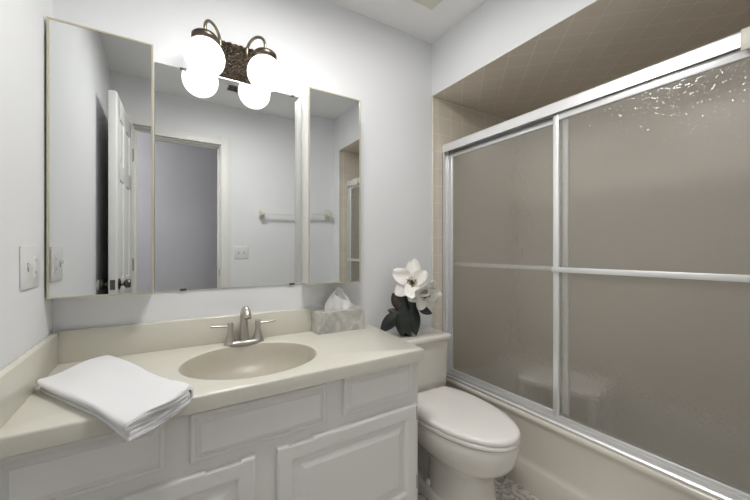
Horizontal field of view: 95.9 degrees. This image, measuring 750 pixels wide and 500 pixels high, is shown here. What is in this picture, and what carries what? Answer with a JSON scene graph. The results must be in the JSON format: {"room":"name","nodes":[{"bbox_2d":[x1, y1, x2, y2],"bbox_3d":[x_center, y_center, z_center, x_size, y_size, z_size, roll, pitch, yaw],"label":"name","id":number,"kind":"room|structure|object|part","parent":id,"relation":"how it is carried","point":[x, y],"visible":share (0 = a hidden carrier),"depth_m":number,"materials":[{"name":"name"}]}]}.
{"room":"bathroom","nodes":[
{"label":"bathroom","id":0,"kind":"room"},
{"bbox_2d":[0,0,52,369],"bbox_3d":[-0.732,-0.068,0.447,0.100,2.434,1.870,0,0,-32],"label":"wall","id":1,"kind":"structure","parent":0,"point":[26,316],"depth_m":0.93,"materials":[{"name":"white paint"}]},
{"bbox_2d":[20,245,39,289],"bbox_3d":[-0.993,0.046,0.980,0.016,0.122,0.150,0,0,-32],"label":"switch plate","id":2,"kind":"object","parent":1,"relation":"attached to","point":[29,255],"visible":1,"depth_m":0.96,"materials":[{"name":"white plastic"}]},
{"bbox_2d":[33,255,36,277],"bbox_3d":[-1.010,0.046,1.005,0.003,0.068,0.033,0,0,-32],"label":"outlet","id":3,"kind":"object","parent":2,"relation":"attached to","point":[34,256],"depth_m":1.00,"materials":[{"name":"grey plastic"}]},
{"bbox_2d":[53,0,431,331],"bbox_3d":[-0.061,-0.068,1.903,2.572,2.434,0.100,0,0,-32],"label":"wall","id":4,"kind":"structure","parent":0,"point":[326,45],"depth_m":1.75,"materials":[{"name":"white paint"}]},
{"bbox_2d":[46,16,153,298],"bbox_3d":[-0.971,-0.303,1.218,0.290,0.920,0.106,0,0,-32],"label":"upper cabinet","id":5,"kind":"object","parent":4,"relation":"attached to","point":[100,84],"visible":1,"depth_m":1.17,"materials":[{"name":"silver metal"}]},
{"bbox_2d":[52,306,324,363],"bbox_3d":[-0.639,0.338,1.473,1.137,0.117,0.022,0,0,-32],"label":"backsplash","id":6,"kind":"structure","parent":4,"relation":"attached to","point":[74,345],"depth_m":1.34,"materials":[{"name":"beige stone"}]},
{"bbox_2d":[155,62,300,290],"bbox_3d":[-0.617,-0.294,1.494,0.599,0.915,0.008,0,0,-32],"label":"wall mirror","id":7,"kind":"object","parent":4,"relation":"attached to","point":[228,151],"visible":1,"depth_m":1.47,"materials":[{"name":"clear mirror"}]},
{"bbox_2d":[184,19,282,92],"bbox_3d":[-0.583,-0.816,1.413,0.380,0.250,0.184,0,0,-32],"label":"vanity light","id":8,"kind":"object","parent":4,"relation":"attached to","point":[206,54],"visible":1,"depth_m":1.40,"materials":[{"name":"white glass"}]},
{"bbox_3d":[-0.672,-0.765,1.336,0.147,0.147,0.147,0,0,-32],"label":"glass globe","id":9,"kind":"part","parent":8,"relation":"part of","materials":[{"name":"white glass"}]},
{"bbox_3d":[-0.665,-0.895,1.393,0.018,0.092,0.128,0,0,4],"label":"lamp arm","id":10,"kind":"part","parent":8,"relation":"part of","materials":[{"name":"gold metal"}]},
{"bbox_3d":[-0.524,-0.895,1.481,0.122,0.092,0.018,0,0,27],"label":"lamp arm","id":11,"kind":"part","parent":8,"relation":"part of","materials":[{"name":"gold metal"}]},
{"bbox_3d":[-0.474,-0.765,1.459,0.147,0.147,0.147,0,0,-32],"label":"glass globe","id":12,"kind":"part","parent":8,"relation":"part of","materials":[{"name":"white glass"}]},
{"bbox_2d":[301,87,360,284],"bbox_3d":[-0.218,-0.303,1.684,0.275,0.920,0.106,0,0,-32],"label":"upper cabinet","id":13,"kind":"object","parent":4,"relation":"attached to","point":[330,122],"visible":1,"depth_m":1.63,"materials":[{"name":"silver metal"}]},
{"bbox_2d":[432,96,433,327],"bbox_3d":[0.360,0.050,2.097,0.014,2.018,0.011,0,0,-32],"label":"trim","id":14,"kind":"structure","parent":4,"relation":"attached to","point":[432,96],"depth_m":2.09,"materials":[{"name":"beige tile"}]},
{"bbox_2d":[434,97,506,330],"bbox_3d":[0.713,0.095,2.317,0.819,2.108,0.008,0,0,-32],"label":"tile","id":15,"kind":"structure","parent":4,"relation":"attached to","point":[452,121],"depth_m":2.13,"materials":[{"name":"beige tile"}]},
{"bbox_2d":[443,26,749,499],"bbox_3d":[0.852,0.053,1.507,0.086,1.453,1.516,0,0,-32],"label":"shower door frame","id":16,"kind":"object","parent":4,"relation":"attached to","point":[739,41],"visible":0.72,"depth_m":1.40,"materials":[{"name":"silver metal"}]},
{"bbox_2d":[449,119,552,414],"bbox_3d":[0.682,0.075,1.834,0.039,1.380,0.745,0,0,-32],"label":"sliding shower door","id":17,"kind":"structure","parent":16,"relation":"attached to","point":[501,188],"depth_m":1.80,"materials":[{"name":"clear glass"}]},
{"bbox_3d":[0.673,-0.602,1.829,0.016,0.026,0.693,0,0,-32],"label":"rail","id":18,"kind":"part","parent":17,"relation":"part of","materials":[{"name":"silver metal"}]},
{"bbox_3d":[0.673,0.752,1.829,0.016,0.026,0.693,0,0,-32],"label":"rail","id":19,"kind":"part","parent":17,"relation":"part of","materials":[{"name":"silver metal"}]},
{"bbox_3d":[0.857,-0.642,1.510,0.074,0.062,1.515,0,0,-32],"label":"header rail","id":20,"kind":"part","parent":16,"relation":"part of","materials":[{"name":"silver metal"}]},
{"bbox_2d":[552,49,749,499],"bbox_3d":[1.018,0.075,1.205,0.035,1.380,0.789,0,0,-32],"label":"sliding shower door","id":21,"kind":"structure","parent":16,"relation":"attached to","point":[651,267],"depth_m":1.21,"materials":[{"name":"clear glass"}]},
{"bbox_3d":[1.025,-0.602,1.209,0.016,0.026,0.737,0,0,-32],"label":"rail","id":22,"kind":"part","parent":21,"relation":"part of","materials":[{"name":"silver metal"}]},
{"bbox_3d":[1.025,0.752,1.209,0.016,0.026,0.737,0,0,-32],"label":"rail","id":23,"kind":"part","parent":21,"relation":"part of","materials":[{"name":"silver metal"}]},
{"bbox_2d":[329,0,486,43],"bbox_3d":[0.405,-1.335,1.150,2.772,0.100,1.870,0,0,-32],"label":"ceiling","id":24,"kind":"structure","parent":0,"point":[410,17],"depth_m":1.83,"materials":[{"name":"white paint"}]},
{"bbox_2d":[413,0,441,9],"bbox_3d":[0.258,-1.275,1.601,0.262,0.020,0.262,0,0,-32],"label":"exhaust fan","id":25,"kind":"object","parent":24,"relation":"attached to","point":[431,4],"visible":1,"depth_m":1.72,"materials":[{"name":"beige plastic"}]},
{"bbox_2d":[418,475,540,499],"bbox_3d":[0.405,1.199,1.150,2.772,0.100,1.870,0,0,-32],"label":"floor","id":26,"kind":"structure","parent":0,"point":[506,489],"depth_m":1.61,"materials":[{"name":"tile"}]},
{"bbox_2d":[0,361,417,499],"bbox_3d":[-0.461,0.799,1.282,1.239,0.699,0.533,0,0,-32],"label":"vanity cabinet","id":27,"kind":"object","parent":26,"relation":"on","point":[355,437],"visible":0.8,"depth_m":1.07,"materials":[{"name":"white paint"}]},
{"bbox_3d":[-0.707,0.527,0.831,0.323,0.136,0.019,0,0,-33],"label":"drawer","id":28,"kind":"part","parent":27,"relation":"part of","materials":[{"name":"white paint"}]},
{"bbox_3d":[-0.605,0.834,0.898,0.556,0.400,0.019,0,0,-33],"label":"cabinet door","id":29,"kind":"part","parent":27,"relation":"part of","materials":[{"name":"white paint"}]},
{"bbox_2d":[0,306,423,458],"bbox_3d":[-0.439,0.414,1.284,1.277,0.269,0.554,0,0,-32],"label":"countertop","id":30,"kind":"structure","parent":27,"relation":"on","point":[290,357],"depth_m":1.23,"materials":[{"name":"beige stone"}]},
{"bbox_2d":[36,355,193,440],"bbox_3d":[-0.756,0.393,0.956,0.552,0.070,0.220,0,0,32],"label":"folded towel","id":31,"kind":"object","parent":30,"relation":"on","point":[133,400],"visible":1,"depth_m":0.88,"materials":[{"name":"white fabric"}]},
{"bbox_2d":[210,306,275,345],"bbox_3d":[-0.548,0.314,1.431,0.266,0.161,0.107,0,0,-32],"label":"bathroom faucet","id":32,"kind":"object","parent":30,"relation":"on","point":[245,313],"visible":1,"depth_m":1.44,"materials":[{"name":"silver metal"}]},
{"bbox_3d":[-0.641,0.314,1.402,0.078,0.014,0.009,0,0,-35],"label":"lever","id":33,"kind":"part","parent":32,"relation":"part of","materials":[{"name":"silver metal"}]},
{"bbox_3d":[-0.609,0.343,1.425,0.046,0.084,0.046,0,0,-32],"label":"handle","id":34,"kind":"part","parent":32,"relation":"part of","materials":[{"name":"silver metal"}]},
{"bbox_2d":[224,337,263,345],"bbox_3d":[-0.562,0.387,1.454,0.164,0.016,0.054,0,0,-32],"label":"base","id":35,"kind":"object","parent":32,"relation":"attached to","point":[232,341],"depth_m":1.43,"materials":[{"name":"silver metal"}]},
{"bbox_3d":[-0.547,0.309,1.431,0.041,0.152,0.106,0,0,-32],"label":"spout","id":36,"kind":"part","parent":32,"relation":"part of","materials":[{"name":"silver metal"}]},
{"bbox_3d":[-0.514,0.343,1.483,0.046,0.084,0.046,0,0,-32],"label":"handle","id":37,"kind":"part","parent":32,"relation":"part of","materials":[{"name":"silver metal"}]},
{"bbox_3d":[-0.480,0.314,1.502,0.078,0.014,0.009,0,0,-28],"label":"lever","id":38,"kind":"part","parent":32,"relation":"part of","materials":[{"name":"silver metal"}]},
{"bbox_2d":[179,343,315,379],"bbox_3d":[-0.458,0.474,1.267,0.502,0.150,0.410,0,0,-32],"label":"sink","id":39,"kind":"object","parent":30,"relation":"in","point":[252,361],"depth_m":1.39,"materials":[{"name":"beige ceramic"}]},
{"bbox_2d":[311,287,364,334],"bbox_3d":[-0.182,0.288,1.691,0.255,0.214,0.083,0,0,-32],"label":"tissue box","id":40,"kind":"object","parent":30,"relation":"on","point":[339,314],"visible":1,"depth_m":1.66,"materials":[{"name":"grey cardboard"}]},
{"bbox_3d":[-0.073,0.834,1.247,0.582,0.400,0.019,0,0,-33],"label":"cabinet door","id":41,"kind":"part","parent":27,"relation":"part of","materials":[{"name":"white paint"}]},
{"bbox_3d":[0.022,0.526,1.309,0.322,0.138,0.019,0,0,-33],"label":"drawer","id":42,"kind":"part","parent":27,"relation":"part of","materials":[{"name":"white paint"}]},
{"bbox_2d":[388,327,520,499],"bbox_3d":[0.343,0.803,1.637,0.413,0.691,0.761,0,0,-32],"label":"toilet","id":43,"kind":"object","parent":26,"relation":"on","point":[465,442],"visible":0.69,"depth_m":1.47,"materials":[{"name":"white ceramic"}]},
{"bbox_2d":[380,258,441,335],"bbox_3d":[0.203,0.248,1.805,0.306,0.418,0.182,0,0,29],"label":"flower arrangement","id":44,"kind":"object","parent":43,"relation":"on","point":[411,294],"visible":1,"depth_m":1.79,"materials":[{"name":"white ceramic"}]},
{"bbox_3d":[0.202,0.473,1.864,0.413,0.030,0.226,0,0,-32],"label":"tank lid","id":45,"kind":"part","parent":43,"relation":"part of","materials":[{"name":"white ceramic"}]},
{"bbox_3d":[0.201,0.633,1.867,0.395,0.296,0.205,0,0,-32],"label":"tank","id":46,"kind":"part","parent":43,"relation":"part of","materials":[{"name":"white ceramic"}]},
{"bbox_3d":[0.398,0.742,1.543,0.368,0.025,0.544,0,0,-32],"label":"lid","id":47,"kind":"part","parent":43,"relation":"part of","materials":[{"name":"white plastic"}]},
{"bbox_3d":[0.397,0.766,1.544,0.370,0.018,0.547,0,0,-32],"label":"seat","id":48,"kind":"part","parent":43,"relation":"part of","materials":[{"name":"white plastic"}]},
{"bbox_2d":[446,377,720,499],"bbox_3d":[1.134,0.965,1.681,0.754,0.368,1.515,0,0,-32],"label":"bathtub","id":49,"kind":"object","parent":26,"relation":"on","point":[553,462],"visible":0.24,"depth_m":1.45,"materials":[{"name":"beige ceramic"}]},
{"bbox_2d":[432,0,592,94],"bbox_3d":[1.108,-1.125,1.665,0.833,0.320,1.533,0,0,-32],"label":"wall","id":50,"kind":"structure","parent":0,"point":[495,27],"depth_m":1.73,"materials":[{"name":"white paint"}]},
{"bbox_2d":[432,0,598,95],"bbox_3d":[0.755,-0.961,1.445,0.007,0.009,1.514,0,0,-32],"label":"trim","id":51,"kind":"structure","parent":50,"relation":"attached to","point":[593,1],"depth_m":1.55,"materials":[{"name":"white paint"}]},
{"bbox_2d":[434,0,749,119],"bbox_3d":[1.107,-0.962,1.664,0.821,0.006,1.517,0,0,-32],"label":"tile","id":52,"kind":"structure","parent":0,"point":[606,41],"depth_m":1.60,"materials":[{"name":"beige tile"}]}
]}

